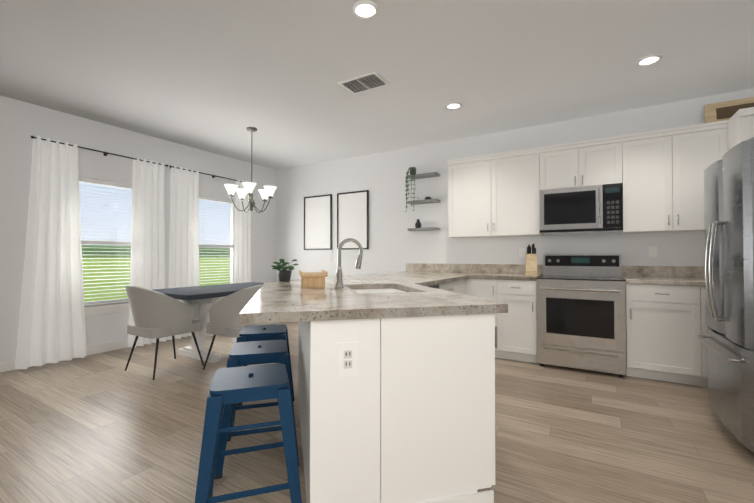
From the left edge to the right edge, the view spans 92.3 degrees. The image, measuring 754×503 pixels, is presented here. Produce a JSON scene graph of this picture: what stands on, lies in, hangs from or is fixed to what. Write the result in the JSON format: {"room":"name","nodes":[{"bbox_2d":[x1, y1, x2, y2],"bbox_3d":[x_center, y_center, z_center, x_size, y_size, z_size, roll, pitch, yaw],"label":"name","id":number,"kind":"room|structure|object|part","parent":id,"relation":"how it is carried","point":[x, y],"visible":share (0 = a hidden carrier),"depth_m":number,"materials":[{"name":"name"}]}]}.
{"room":"kitchen and dining room","nodes":[
{"label":"kitchen and dining room","id":0,"kind":"room"},
{"bbox_2d":[0,95,276,361],"bbox_3d":[-4.017,-0.182,3.208,0.150,2.730,8.160,0,-1,31],"label":"wall","id":1,"kind":"structure","parent":0,"point":[21,123],"depth_m":4.26,"materials":[{"name":"white paint"}]},
{"bbox_2d":[15,136,167,369],"bbox_3d":[-3.216,0.001,4.250,0.140,2.368,1.474,0,-1,31],"label":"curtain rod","id":2,"kind":"object","parent":1,"relation":"attached to","point":[51,328],"visible":0.96,"depth_m":3.92,"materials":[{"name":"white fabric"}]},
{"bbox_2d":[15,136,86,369],"bbox_3d":[-3.421,-0.004,3.863,0.089,2.368,0.600,0,-1,31],"label":"curtain","id":3,"kind":"object","parent":2,"relation":"hanging from","point":[51,329],"depth_m":3.84,"materials":[{"name":"white fabric"}]},
{"bbox_2d":[128,157,165,347],"bbox_3d":[-2.939,0.007,4.664,0.091,2.368,0.460,0,-1,31],"label":"curtain","id":4,"kind":"object","parent":2,"relation":"hanging from","point":[147,263],"depth_m":4.66,"materials":[{"name":"white fabric"}]},
{"bbox_2d":[0,328,205,372],"bbox_3d":[-3.943,1.132,3.145,0.018,0.100,8.158,0,-1,31],"label":"baseboard","id":5,"kind":"structure","parent":1,"relation":"attached to","point":[5,366],"depth_m":4.24,"materials":[{"name":"white wood"}]},
{"bbox_2d":[79,182,131,315],"bbox_3d":[-3.306,-0.057,4.331,0.150,1.590,0.940,0,-1,31],"label":"window","id":6,"kind":"structure","parent":1,"relation":"in","point":[106,308],"depth_m":4.38,"materials":[{"name":"white"}]},
{"bbox_2d":[79,177,131,305],"bbox_3d":[-3.289,-0.110,4.322,0.056,1.473,0.844,0,-1,31],"label":"window blinds","id":7,"kind":"object","parent":6,"relation":"attached to","point":[102,182],"visible":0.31,"depth_m":4.34,"materials":[{"name":"white plastic"}]},
{"bbox_2d":[167,165,250,339],"bbox_3d":[-2.460,0.019,5.508,0.140,2.368,1.440,0,-1,31],"label":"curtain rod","id":8,"kind":"object","parent":1,"relation":"attached to","point":[184,235],"visible":0.67,"depth_m":5.15,"materials":[{"name":"white fabric"}]},
{"bbox_2d":[167,165,198,339],"bbox_3d":[-2.692,0.013,5.076,0.091,2.368,0.460,0,-1,31],"label":"curtain","id":9,"kind":"object","parent":8,"relation":"hanging from","point":[184,182],"depth_m":5.07,"materials":[{"name":"white fabric"}]},
{"bbox_2d":[234,179,250,282],"bbox_3d":[-2.190,0.024,5.912,0.090,2.368,0.360,0,-1,31],"label":"curtain","id":10,"kind":"object","parent":8,"relation":"hanging from","point":[242,230],"depth_m":5.89,"materials":[{"name":"white fabric"}]},
{"bbox_2d":[199,199,234,301],"bbox_3d":[-2.548,-0.039,5.591,0.150,1.590,0.940,0,-1,31],"label":"window","id":11,"kind":"structure","parent":1,"relation":"in","point":[232,214],"depth_m":5.88,"materials":[{"name":"white"}]},
{"bbox_2d":[199,195,234,283],"bbox_3d":[-2.531,-0.093,5.582,0.056,1.473,0.844,0,-1,31],"label":"window blinds","id":12,"kind":"object","parent":11,"relation":"attached to","point":[217,200],"visible":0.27,"depth_m":5.63,"materials":[{"name":"white plastic"}]},
{"bbox_2d":[0,322,753,502],"bbox_3d":[-1.120,1.218,1.448,6.910,0.120,8.460,0,-1,31],"label":"floor","id":13,"kind":"structure","parent":0,"point":[104,427],"depth_m":2.28,"materials":[{"name":"brown wood"}]},
{"bbox_2d":[125,286,203,379],"bbox_3d":[-2.179,0.760,3.662,0.629,0.862,0.616,0,-1,31],"label":"dining chair","id":14,"kind":"object","parent":13,"relation":"on","point":[156,315],"visible":1,"depth_m":3.44,"materials":[{"name":"grey fabric"}]},
{"bbox_2d":[151,282,263,362],"bbox_3d":[-1.829,0.817,4.388,0.950,0.765,1.550,0,-1,31],"label":"dining table","id":15,"kind":"object","parent":13,"relation":"on","point":[195,298],"visible":0.42,"depth_m":4.02,"materials":[{"name":"grey"}]},
{"bbox_2d":[203,285,275,369],"bbox_3d":[-1.358,0.761,3.721,0.616,0.862,0.629,0,-1,31],"label":"dining chair","id":16,"kind":"object","parent":13,"relation":"on","point":[224,312],"visible":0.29,"depth_m":3.46,"materials":[{"name":"grey fabric"}]},
{"bbox_2d":[195,363,301,502],"bbox_3d":[-0.559,0.856,1.603,0.430,0.610,0.430,0,-1,-18],"label":"bar stool","id":17,"kind":"object","parent":13,"relation":"on","point":[233,385],"visible":1,"depth_m":1.48,"materials":[{"name":"blue metal"}]},
{"bbox_2d":[214,340,298,478],"bbox_3d":[-0.687,0.863,2.118,0.430,0.610,0.430,0,-1,-16],"label":"bar stool","id":18,"kind":"object","parent":13,"relation":"on","point":[257,352],"visible":0.73,"depth_m":1.99,"materials":[{"name":"blue metal"}]},
{"bbox_2d":[232,324,294,426],"bbox_3d":[-0.822,0.870,2.640,0.430,0.610,0.430,0,-1,-12],"label":"bar stool","id":19,"kind":"object","parent":13,"relation":"on","point":[261,333],"visible":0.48,"depth_m":2.55,"materials":[{"name":"blue metal"}]},
{"bbox_2d":[298,295,536,502],"bbox_3d":[0.444,0.739,3.143,1.702,0.885,3.648,0,-1,31],"label":"kitchen island","id":20,"kind":"object","parent":13,"relation":"on","point":[396,385],"depth_m":1.54,"materials":[{"name":"wood"}]},
{"bbox_3d":[0.282,0.741,3.240,1.322,0.884,3.648,0,-1,31],"label":"peninsula knee panel","id":21,"kind":"part","parent":20,"relation":"part of","materials":[{"name":"white"}]},
{"bbox_2d":[239,271,542,354],"bbox_3d":[0.301,0.323,3.113,2.024,0.133,3.856,0,-1,31],"label":"countertop","id":22,"kind":"structure","parent":20,"relation":"on","point":[433,312],"depth_m":1.62,"materials":[{"name":"beige stone"}]},
{"bbox_2d":[271,259,298,281],"bbox_3d":[-0.798,0.159,3.099,0.228,0.192,0.224,0,-1,31],"label":"potted plant","id":23,"kind":"object","parent":22,"relation":"on","point":[284,274],"visible":1,"depth_m":3.08,"materials":[{"name":"green plant"}]},
{"bbox_2d":[299,270,327,287],"bbox_3d":[-0.456,0.192,2.566,0.180,0.112,0.320,0,-1,-14],"label":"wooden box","id":24,"kind":"object","parent":22,"relation":"on","point":[312,279],"visible":1,"depth_m":2.43,"materials":[{"name":"brown wood"}]},
{"bbox_2d":[335,238,362,288],"bbox_3d":[-0.208,0.079,2.456,0.184,0.337,0.150,0,-1,31],"label":"faucet","id":25,"kind":"object","parent":22,"relation":"on","point":[339,283],"depth_m":2.43,"materials":[{"name":"silver metal"}]},
{"bbox_2d":[526,244,537,274],"bbox_3d":[1.806,0.089,4.237,0.125,0.364,0.215,0,-1,23],"label":"knife block","id":26,"kind":"object","parent":22,"relation":"on","point":[531,264],"visible":1,"depth_m":4.19,"materials":[{"name":"brown wood"}]},
{"bbox_2d":[536,254,625,377],"bbox_3d":[2.139,0.606,3.820,0.768,1.170,0.743,0,-1,31],"label":"range","id":27,"kind":"object","parent":13,"relation":"on","point":[581,311],"visible":1,"depth_m":3.59,"materials":[{"name":"silver metal"}]},
{"bbox_2d":[625,283,706,386],"bbox_3d":[2.749,0.745,3.513,0.587,0.885,0.638,0,-1,31],"label":"base cabinet","id":28,"kind":"object","parent":13,"relation":"on","point":[664,321],"depth_m":3.25,"materials":[{"name":"wood"}]},
{"bbox_2d":[623,275,704,282],"bbox_3d":[3.070,0.279,3.322,1.341,0.040,0.646,0,-1,31],"label":"countertop","id":29,"kind":"structure","parent":28,"relation":"on","point":[629,278],"depth_m":3.36,"materials":[{"name":"beige stone"}]},
{"bbox_2d":[697,137,753,451],"bbox_3d":[2.569,0.275,2.149,0.936,1.787,0.910,0,-1,31],"label":"refrigerator","id":30,"kind":"object","parent":13,"relation":"on","point":[729,230],"visible":1,"depth_m":2.15,"materials":[{"name":"silver metal"}]},
{"bbox_2d":[0,0,753,169],"bbox_3d":[-1.120,-1.631,1.487,6.910,0.120,8.460,0,-1,31],"label":"ceiling","id":31,"kind":"structure","parent":0,"point":[219,77],"depth_m":3.02,"materials":[{"name":"paint"}]},
{"bbox_2d":[224,127,276,212],"bbox_3d":[-1.559,-1.008,4.523,0.616,1.040,0.611,0,-1,31],"label":"chandelier","id":32,"kind":"object","parent":31,"relation":"hanging from","point":[267,191],"visible":1,"depth_m":4.47,"materials":[{"name":"white glass"}]},
{"bbox_2d":[338,71,389,93],"bbox_3d":[-0.122,-1.536,3.327,0.400,0.020,0.260,0,-1,31],"label":"ceiling vent","id":33,"kind":"object","parent":31,"relation":"in","point":[366,82],"visible":1,"depth_m":3.31,"materials":[{"name":"white metal"}]},
{"bbox_2d":[352,0,378,18],"bbox_3d":[-0.075,-1.553,2.333,0.169,0.011,0.169,0,-1,-8],"label":"recessed light","id":34,"kind":"object","parent":31,"relation":"in","point":[365,9],"depth_m":2.33,"materials":[{"name":"white plastic"}]},
{"bbox_2d":[446,102,461,108],"bbox_3d":[0.810,-1.533,3.817,0.169,0.011,0.169,0,-1,-8],"label":"recessed light","id":35,"kind":"object","parent":31,"relation":"in","point":[453,105],"depth_m":3.81,"materials":[{"name":"white"}]},
{"bbox_2d":[636,54,661,65],"bbox_3d":[2.201,-1.545,2.931,0.169,0.011,0.169,0,-1,22],"label":"recessed light","id":36,"kind":"object","parent":31,"relation":"in","point":[650,59],"depth_m":2.92,"materials":[{"name":"white"}]},
{"bbox_2d":[276,88,753,280],"bbox_3d":[1.021,-0.157,5.028,6.910,2.730,0.150,0,-1,31],"label":"wall","id":37,"kind":"structure","parent":0,"point":[395,245],"depth_m":5.06,"materials":[{"name":"white paint"}]},
{"bbox_2d":[304,194,331,249],"bbox_3d":[-1.010,-0.486,6.148,0.600,0.920,0.022,0,-1,31],"label":"picture frame","id":38,"kind":"object","parent":37,"relation":"attached to","point":[317,222],"visible":0.98,"depth_m":6.14,"materials":[{"name":"black"}]},
{"bbox_2d":[337,190,368,249],"bbox_3d":[-0.393,-0.492,5.777,0.600,0.920,0.022,0,-1,31],"label":"picture frame","id":39,"kind":"object","parent":37,"relation":"attached to","point":[353,215],"visible":0.94,"depth_m":5.77,"materials":[{"name":"black"}]},
{"bbox_2d":[408,199,439,204],"bbox_3d":[0.656,-0.694,5.069,0.430,0.035,0.160,0,-1,31],"label":"shelf","id":40,"kind":"object","parent":37,"relation":"attached to","point":[426,201],"visible":1,"depth_m":5.01,"materials":[{"name":"grey wood"}]},
{"bbox_2d":[408,172,439,179],"bbox_3d":[0.656,-1.059,5.074,0.430,0.035,0.160,0,-1,31],"label":"shelf","id":41,"kind":"object","parent":37,"relation":"attached to","point":[427,175],"visible":0.98,"depth_m":5.04,"materials":[{"name":"grey wood"}]},
{"bbox_2d":[405,167,415,211],"bbox_3d":[0.477,-0.883,5.128,0.196,0.635,0.168,0,-1,31],"label":"potted plant","id":42,"kind":"object","parent":41,"relation":"on","point":[413,171],"visible":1,"depth_m":5.09,"materials":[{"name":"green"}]},
{"bbox_2d":[408,227,440,230],"bbox_3d":[0.656,-0.309,5.064,0.430,0.035,0.160,0,-1,31],"label":"shelf","id":43,"kind":"object","parent":37,"relation":"attached to","point":[425,229],"visible":1,"depth_m":5.02,"materials":[{"name":"grey wood"}]},
{"bbox_2d":[415,219,420,227],"bbox_3d":[0.580,-0.390,5.104,0.090,0.125,0.090,0,-1,31],"label":"vase","id":44,"kind":"object","parent":43,"relation":"on","point":[417,224],"visible":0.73,"depth_m":5.07,"materials":[{"name":"grey ceramic"}]},
{"bbox_2d":[448,147,543,237],"bbox_3d":[1.454,-0.660,4.485,1.069,0.950,0.340,0,-1,31],"label":"upper cabinet","id":45,"kind":"object","parent":37,"relation":"attached to","point":[489,195],"depth_m":4.32,"materials":[{"name":"wood"}]},
{"bbox_2d":[519,248,525,256],"bbox_3d":[1.793,0.013,4.465,0.072,0.115,0.008,0,-1,31],"label":"outlet","id":46,"kind":"object","parent":37,"relation":"attached to","point":[522,252],"visible":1,"depth_m":4.46,"materials":[{"name":"white plastic"}]},
{"bbox_2d":[407,263,704,278],"bbox_3d":[2.114,0.214,4.262,3.948,0.114,0.021,0,-1,31],"label":"backsplash","id":47,"kind":"structure","parent":37,"relation":"attached to","point":[500,269],"depth_m":4.44,"materials":[{"name":"beige stone"}]},
{"bbox_2d":[539,135,622,189],"bbox_3d":[2.242,-0.911,4.015,0.770,0.460,0.340,0,-1,31],"label":"upper cabinet","id":48,"kind":"object","parent":37,"relation":"attached to","point":[600,161],"depth_m":3.85,"materials":[{"name":"wood"}]},
{"bbox_2d":[539,183,622,234],"bbox_3d":[2.216,-0.443,3.963,0.762,0.473,0.444,0,-1,31],"label":"microwave","id":49,"kind":"object","parent":48,"relation":"attached to","point":[586,209],"visible":1,"depth_m":3.80,"materials":[{"name":"silver metal"}]},
{"bbox_2d":[649,246,656,256],"bbox_3d":[2.896,0.004,3.802,0.072,0.115,0.008,0,-1,31],"label":"outlet","id":50,"kind":"object","parent":37,"relation":"attached to","point":[652,251],"visible":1,"depth_m":3.80,"materials":[{"name":"white plastic"}]},
{"bbox_2d":[621,123,726,233],"bbox_3d":[2.911,-0.672,3.609,0.791,0.950,0.340,0,-1,31],"label":"upper cabinet","id":51,"kind":"object","parent":37,"relation":"attached to","point":[663,171],"depth_m":3.48,"materials":[{"name":"wood"}]},
{"bbox_2d":[723,107,753,151],"bbox_3d":[3.415,-0.898,3.146,0.552,0.560,0.620,0,-1,31],"label":"upper cabinet","id":52,"kind":"object","parent":37,"relation":"attached to","point":[740,127],"depth_m":3.02,"materials":[{"name":"wood"}]},
{"bbox_2d":[704,97,753,122],"bbox_3d":[3.409,-1.302,3.358,0.560,0.248,0.083,0,-1,31],"label":"sign","id":53,"kind":"object","parent":52,"relation":"on","point":[721,111],"visible":0.65,"depth_m":3.42,"materials":[{"name":"brown wood"}]},
{"label":"outside","id":54,"kind":"structure","parent":0,"visible":0},
{"bbox_2d":[79,182,229,301],"bbox_3d":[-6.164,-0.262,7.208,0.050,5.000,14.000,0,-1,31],"label":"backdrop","id":55,"kind":"structure","parent":54,"point":[116,230],"depth_m":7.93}
]}

